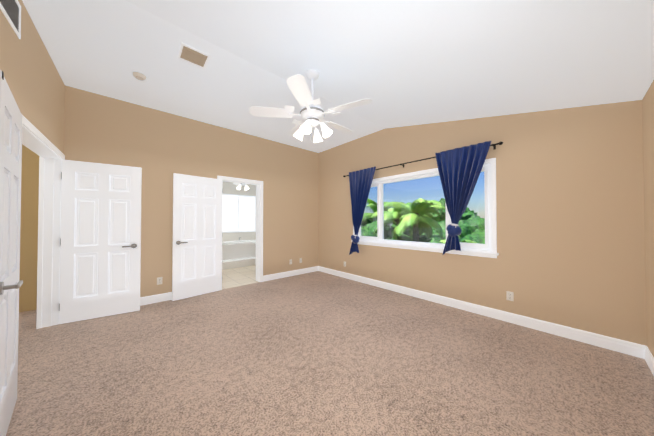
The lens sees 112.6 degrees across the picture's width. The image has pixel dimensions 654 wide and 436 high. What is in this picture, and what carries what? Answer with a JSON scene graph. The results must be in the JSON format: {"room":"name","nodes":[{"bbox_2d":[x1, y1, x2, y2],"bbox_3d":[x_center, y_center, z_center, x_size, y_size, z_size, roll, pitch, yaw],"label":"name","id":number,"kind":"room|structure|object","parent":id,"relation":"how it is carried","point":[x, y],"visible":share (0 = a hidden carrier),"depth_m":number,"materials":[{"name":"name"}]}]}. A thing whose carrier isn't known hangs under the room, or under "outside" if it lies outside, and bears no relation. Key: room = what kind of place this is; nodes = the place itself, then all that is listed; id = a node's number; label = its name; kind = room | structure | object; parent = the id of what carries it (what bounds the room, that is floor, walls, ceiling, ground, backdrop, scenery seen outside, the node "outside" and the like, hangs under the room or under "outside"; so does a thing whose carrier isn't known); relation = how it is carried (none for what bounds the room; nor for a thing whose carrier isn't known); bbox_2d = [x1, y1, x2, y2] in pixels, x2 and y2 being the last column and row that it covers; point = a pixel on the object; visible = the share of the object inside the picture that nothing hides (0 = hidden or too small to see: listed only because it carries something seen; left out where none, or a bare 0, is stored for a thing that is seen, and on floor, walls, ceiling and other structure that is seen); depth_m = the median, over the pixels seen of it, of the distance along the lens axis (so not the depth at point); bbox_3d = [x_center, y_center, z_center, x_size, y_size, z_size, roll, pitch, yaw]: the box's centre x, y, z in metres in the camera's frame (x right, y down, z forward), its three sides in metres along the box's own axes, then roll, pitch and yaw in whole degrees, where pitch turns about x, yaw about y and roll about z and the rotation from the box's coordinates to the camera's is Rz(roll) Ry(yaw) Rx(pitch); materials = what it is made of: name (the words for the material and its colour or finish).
{"room":"empty bedroom","nodes":[
{"label":"empty bedroom","id":0,"kind":"room"},
{"bbox_2d":[18,310,37,351],"bbox_3d":[-3.457,1.351,1.533,1.451,0.100,3.700,1,-1,-42],"label":"floor","id":1,"kind":"structure","parent":0,"point":[27,327],"depth_m":2.64,"materials":[{"name":"carpet"}]},
{"bbox_2d":[19,144,39,311],"bbox_3d":[-4.579,-0.031,2.929,1.300,2.700,0.150,1,-1,-42],"label":"wall","id":2,"kind":"structure","parent":0,"point":[29,228],"depth_m":3.11,"materials":[{"name":"brown paint"}]},
{"bbox_2d":[0,0,64,153],"bbox_3d":[-1.863,-0.357,0.965,0.150,3.300,4.800,1,-1,-42],"label":"wall","id":3,"kind":"structure","parent":0,"point":[35,82],"depth_m":1.94,"materials":[{"name":"beige paint"}]},
{"bbox_2d":[0,0,20,38],"bbox_3d":[-2.269,-1.529,1.557,0.008,0.260,0.400,1,-1,-42],"label":"air vent","id":4,"kind":"object","parent":3,"relation":"in","point":[11,10],"visible":1,"depth_m":1.61,"materials":[{"name":"white metal"}]},
{"bbox_2d":[0,70,22,435],"bbox_3d":[-1.928,0.269,1.329,0.208,2.034,0.761,1,-1,-42],"label":"door","id":5,"kind":"structure","parent":3,"relation":"in","point":[11,116],"depth_m":1.30,"materials":[{"name":"white wood"}]},
{"bbox_2d":[22,115,64,328],"bbox_3d":[-2.849,0.248,2.068,0.186,2.120,1.730,1,-1,-42],"label":"door frame","id":6,"kind":"structure","parent":3,"relation":"attached to","point":[36,140],"depth_m":2.64,"materials":[{"name":"white wood"}]},
{"bbox_2d":[59,159,141,323],"bbox_3d":[-2.966,0.292,2.892,0.757,2.030,0.209,1,-1,-42],"label":"door","id":7,"kind":"structure","parent":3,"relation":"in","point":[100,257],"depth_m":2.87,"materials":[{"name":"white wood"}]},
{"bbox_2d":[64,85,317,296],"bbox_3d":[-1.917,-0.314,4.226,4.400,3.300,0.150,1,-1,-42],"label":"wall","id":8,"kind":"structure","parent":0,"point":[159,148],"depth_m":3.62,"materials":[{"name":"beige paint"}]},
{"bbox_2d":[140,292,171,305],"bbox_3d":[-2.711,1.264,3.390,1.830,0.122,0.015,1,-1,-42],"label":"baseboard","id":9,"kind":"structure","parent":8,"relation":"attached to","point":[151,299],"depth_m":3.41,"materials":[{"name":"white wood"}]},
{"bbox_2d":[157,277,162,284],"bbox_3d":[-2.649,0.996,3.452,0.070,0.114,0.010,1,-1,-42],"label":"electrical outlet","id":10,"kind":"object","parent":8,"relation":"attached to","point":[159,280],"visible":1,"depth_m":3.45,"materials":[{"name":"white plastic"}]},
{"bbox_2d":[172,173,222,300],"bbox_3d":[-2.182,0.303,3.735,0.759,2.030,0.181,1,-1,-42],"label":"bathroom door","id":11,"kind":"structure","parent":8,"relation":"in","point":[197,241],"depth_m":3.70,"materials":[{"name":"white wood"}]},
{"bbox_2d":[217,175,262,281],"bbox_3d":[-1.744,0.279,4.371,0.900,2.120,0.186,1,-1,-42],"label":"door frame","id":12,"kind":"structure","parent":8,"relation":"attached to","point":[259,184],"depth_m":4.58,"materials":[{"name":"white wood"}]},
{"bbox_2d":[263,266,317,281],"bbox_3d":[-0.785,1.287,5.099,1.520,0.122,0.015,1,-1,-42],"label":"baseboard","id":13,"kind":"structure","parent":8,"relation":"attached to","point":[288,274],"depth_m":5.02,"materials":[{"name":"white wood"}]},
{"bbox_2d":[222,181,255,241],"bbox_3d":[-3.549,-0.103,6.853,3.650,2.950,0.150,1,-1,-42],"label":"wall","id":14,"kind":"structure","parent":0,"point":[229,187],"depth_m":7.27,"materials":[{"name":"white paint"}]},
{"bbox_2d":[222,194,255,232],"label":"bathroom window","id":15,"kind":"structure","parent":14,"relation":"in","point":[238,213],"depth_m":7.25,"materials":[{"name":"white glass"}]},
{"bbox_2d":[222,265,257,288],"bbox_3d":[-2.536,1.405,5.692,3.650,0.102,3.200,1,-1,-42],"label":"floor","id":16,"kind":"structure","parent":0,"point":[237,277],"depth_m":5.01,"materials":[{"name":"tile"}]},
{"bbox_2d":[222,237,255,269],"bbox_3d":[-2.519,0.996,6.763,1.890,0.745,1.310,1,-1,-42],"label":"bathtub","id":17,"kind":"object","parent":16,"relation":"on","point":[238,253],"visible":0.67,"depth_m":6.23,"materials":[{"name":"white ceramic"}]},
{"bbox_2d":[6,271,653,435],"bbox_3d":[-0.168,1.362,2.346,4.550,0.100,4.950,1,-1,-42],"label":"floor carpet","id":18,"kind":"object","parent":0,"point":[317,353],"visible":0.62,"depth_m":1.83,"materials":[{"name":"beige carpet"}]},
{"bbox_2d":[22,0,653,152],"bbox_3d":[-0.218,-1.631,2.442,4.550,1.113,5.100,1,-1,-42],"label":"ceiling","id":19,"kind":"structure","parent":0,"point":[400,63],"depth_m":2.00,"materials":[{"name":"white paint"}]},
{"bbox_2d":[132,71,146,80],"bbox_3d":[-2.264,-1.705,2.633,0.132,0.047,0.132,1,-1,-42],"label":"smoke detector","id":20,"kind":"object","parent":19,"relation":"attached to","point":[139,76],"visible":1,"depth_m":2.60,"materials":[{"name":"white plastic"}]},
{"bbox_2d":[178,43,210,68],"bbox_3d":[-1.425,-1.726,2.335,0.260,0.010,0.260,1,-1,-42],"label":"ceiling vent","id":21,"kind":"object","parent":19,"relation":"in","point":[193,56],"visible":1,"depth_m":2.33,"materials":[{"name":"white metal"}]},
{"bbox_2d":[249,69,371,142],"bbox_3d":[-0.137,-1.254,2.482,1.262,0.772,1.301,1,-1,-42],"label":"ceiling fan","id":22,"kind":"object","parent":19,"relation":"hanging from","point":[312,113],"visible":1,"depth_m":2.35,"materials":[{"name":"white plastic"}]},
{"bbox_2d":[318,100,646,345],"bbox_3d":[1.378,-0.317,3.942,0.150,3.300,4.950,1,-1,-42],"label":"wall","id":23,"kind":"structure","parent":0,"point":[570,216],"depth_m":2.56,"materials":[{"name":"beige paint"}]},
{"bbox_2d":[343,142,502,176],"bbox_3d":[1.319,-0.925,3.814,0.116,0.062,2.795,1,-1,-42],"label":"curtain rod","id":24,"kind":"object","parent":23,"relation":"attached to","point":[493,145],"visible":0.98,"depth_m":3.56,"materials":[{"name":"black metal"}]},
{"bbox_2d":[349,167,375,254],"bbox_3d":[0.668,-0.095,4.378,0.166,1.764,0.710,1,-1,-42],"label":"curtain","id":25,"kind":"object","parent":24,"relation":"hanging from","point":[360,181],"visible":1,"depth_m":4.42,"materials":[{"name":"blue fabric"}]},
{"bbox_2d":[435,141,490,254],"bbox_3d":[1.861,-0.223,3.032,0.156,1.544,0.694,1,-1,-42],"label":"curtain","id":26,"kind":"object","parent":24,"relation":"hanging from","point":[459,169],"visible":1,"depth_m":3.07,"materials":[{"name":"blue fabric"}]},
{"bbox_2d":[351,158,498,257],"bbox_3d":[1.428,-0.120,3.822,0.170,1.322,2.534,1,-1,-42],"label":"window","id":27,"kind":"structure","parent":23,"relation":"in","point":[488,248],"depth_m":3.49,"materials":[{"name":"white"}]},
{"bbox_2d":[318,266,645,358],"bbox_3d":[1.366,1.270,3.809,0.015,0.122,4.800,1,-1,-42],"label":"baseboard","id":28,"kind":"structure","parent":23,"relation":"attached to","point":[618,345],"depth_m":2.69,"materials":[{"name":"white wood"}]},
{"bbox_2d":[506,291,513,300],"bbox_3d":[2.311,0.987,2.753,0.010,0.114,0.070,1,-1,-42],"label":"electrical outlet","id":29,"kind":"object","parent":23,"relation":"attached to","point":[509,296],"visible":1,"depth_m":2.75,"materials":[{"name":"white plastic"}]},
{"bbox_2d":[642,80,653,356],"bbox_3d":[1.425,-0.362,0.574,4.550,3.300,0.150,1,-1,-42],"label":"wall","id":30,"kind":"structure","parent":0,"point":[648,128],"depth_m":1.91,"materials":[{"name":"beige paint"}]},
{"bbox_2d":[645,346,653,375],"bbox_3d":[1.371,1.228,0.615,4.250,0.122,0.015,1,-1,-42],"label":"baseboard","id":31,"kind":"structure","parent":30,"relation":"attached to","point":[649,358],"depth_m":1.89,"materials":[{"name":"white wood"}]},
{"bbox_3d":[-2.586,-1.493,5.787,3.650,0.200,3.050,1,-1,-42],"label":"ceiling","id":32,"kind":"structure","parent":0,"visible":0},
{"bbox_2d":[233,183,248,189],"bbox_3d":[-2.324,-1.075,5.968,1.106,0.656,1.068,1,-1,-42],"label":"light fixture","id":33,"kind":"object","parent":32,"relation":"hanging from","point":[239,187],"visible":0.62,"depth_m":5.89,"materials":[{"name":"white glass"}]},
{"label":"outside","id":34,"kind":"structure","parent":0,"visible":0},
{"bbox_3d":[20.681,4.706,24.384,55.250,0.200,90.000,1,-1,-42],"label":"ground","id":35,"kind":"structure","parent":34,"visible":0},
{"bbox_2d":[361,229,376,236],"bbox_3d":[1.704,3.197,15.007,5.893,4.836,6.038,1,-1,-42],"label":"tree","id":36,"kind":"object","parent":35,"relation":"on","point":[367,234],"depth_m":14.45,"materials":[{"name":"green plant"}]},
{"bbox_2d":[361,219,394,238],"bbox_3d":[3.435,2.873,19.083,7.343,5.684,7.372,1,-1,-42],"label":"tree","id":37,"kind":"object","parent":35,"relation":"on","point":[365,225],"depth_m":17.70,"materials":[{"name":"green plant"}]},
{"bbox_2d":[362,198,393,221],"bbox_3d":[4.536,1.353,18.559,4.275,6.368,4.026,1,-1,-42],"label":"tree","id":38,"kind":"object","parent":35,"relation":"on","point":[371,203],"depth_m":18.40,"materials":[{"name":"green plant"}]},
{"bbox_2d":[371,202,428,233],"bbox_3d":[4.974,1.653,15.227,3.804,5.681,4.042,1,-1,-42],"label":"tree","id":39,"kind":"object","parent":35,"relation":"on","point":[389,219],"depth_m":15.30,"materials":[{"name":"green plant"}]},
{"bbox_2d":[386,233,441,241],"bbox_3d":[5.859,3.503,14.264,6.675,5.112,7.038,1,-1,-42],"label":"tree","id":40,"kind":"object","parent":35,"relation":"on","point":[401,237],"depth_m":13.68,"materials":[{"name":"green plant"}]},
{"bbox_2d":[384,198,444,241],"bbox_3d":[5.103,1.720,12.717,3.759,5.481,3.437,1,-1,-42],"label":"tree","id":41,"kind":"object","parent":35,"relation":"on","point":[427,227],"depth_m":12.30,"materials":[{"name":"green plant"}]},
{"bbox_2d":[391,198,479,235],"bbox_3d":[10.178,1.743,20.463,8.730,7.427,9.203,1,-1,-42],"label":"tree","id":42,"kind":"object","parent":35,"relation":"on","point":[439,218],"depth_m":18.10,"materials":[{"name":"green plant"}]},
{"bbox_2d":[426,217,484,238],"bbox_3d":[10.407,2.600,15.910,6.580,5.348,6.619,1,-1,-42],"label":"tree","id":43,"kind":"object","parent":35,"relation":"on","point":[471,230],"depth_m":14.39,"materials":[{"name":"green plant"}]},
{"bbox_2d":[429,235,484,243],"bbox_3d":[6.635,3.240,11.014,5.976,4.884,5.735,1,-1,-42],"label":"tree","id":44,"kind":"object","parent":35,"relation":"on","point":[476,238],"depth_m":10.93,"materials":[{"name":"green plant"}]},
{"bbox_2d":[441,239,475,243],"bbox_3d":[5.508,2.542,7.586,3.148,3.695,3.232,1,-1,-42],"label":"tree","id":45,"kind":"object","parent":35,"relation":"on","point":[465,241],"depth_m":7.09,"materials":[{"name":"green plant"}]}
]}

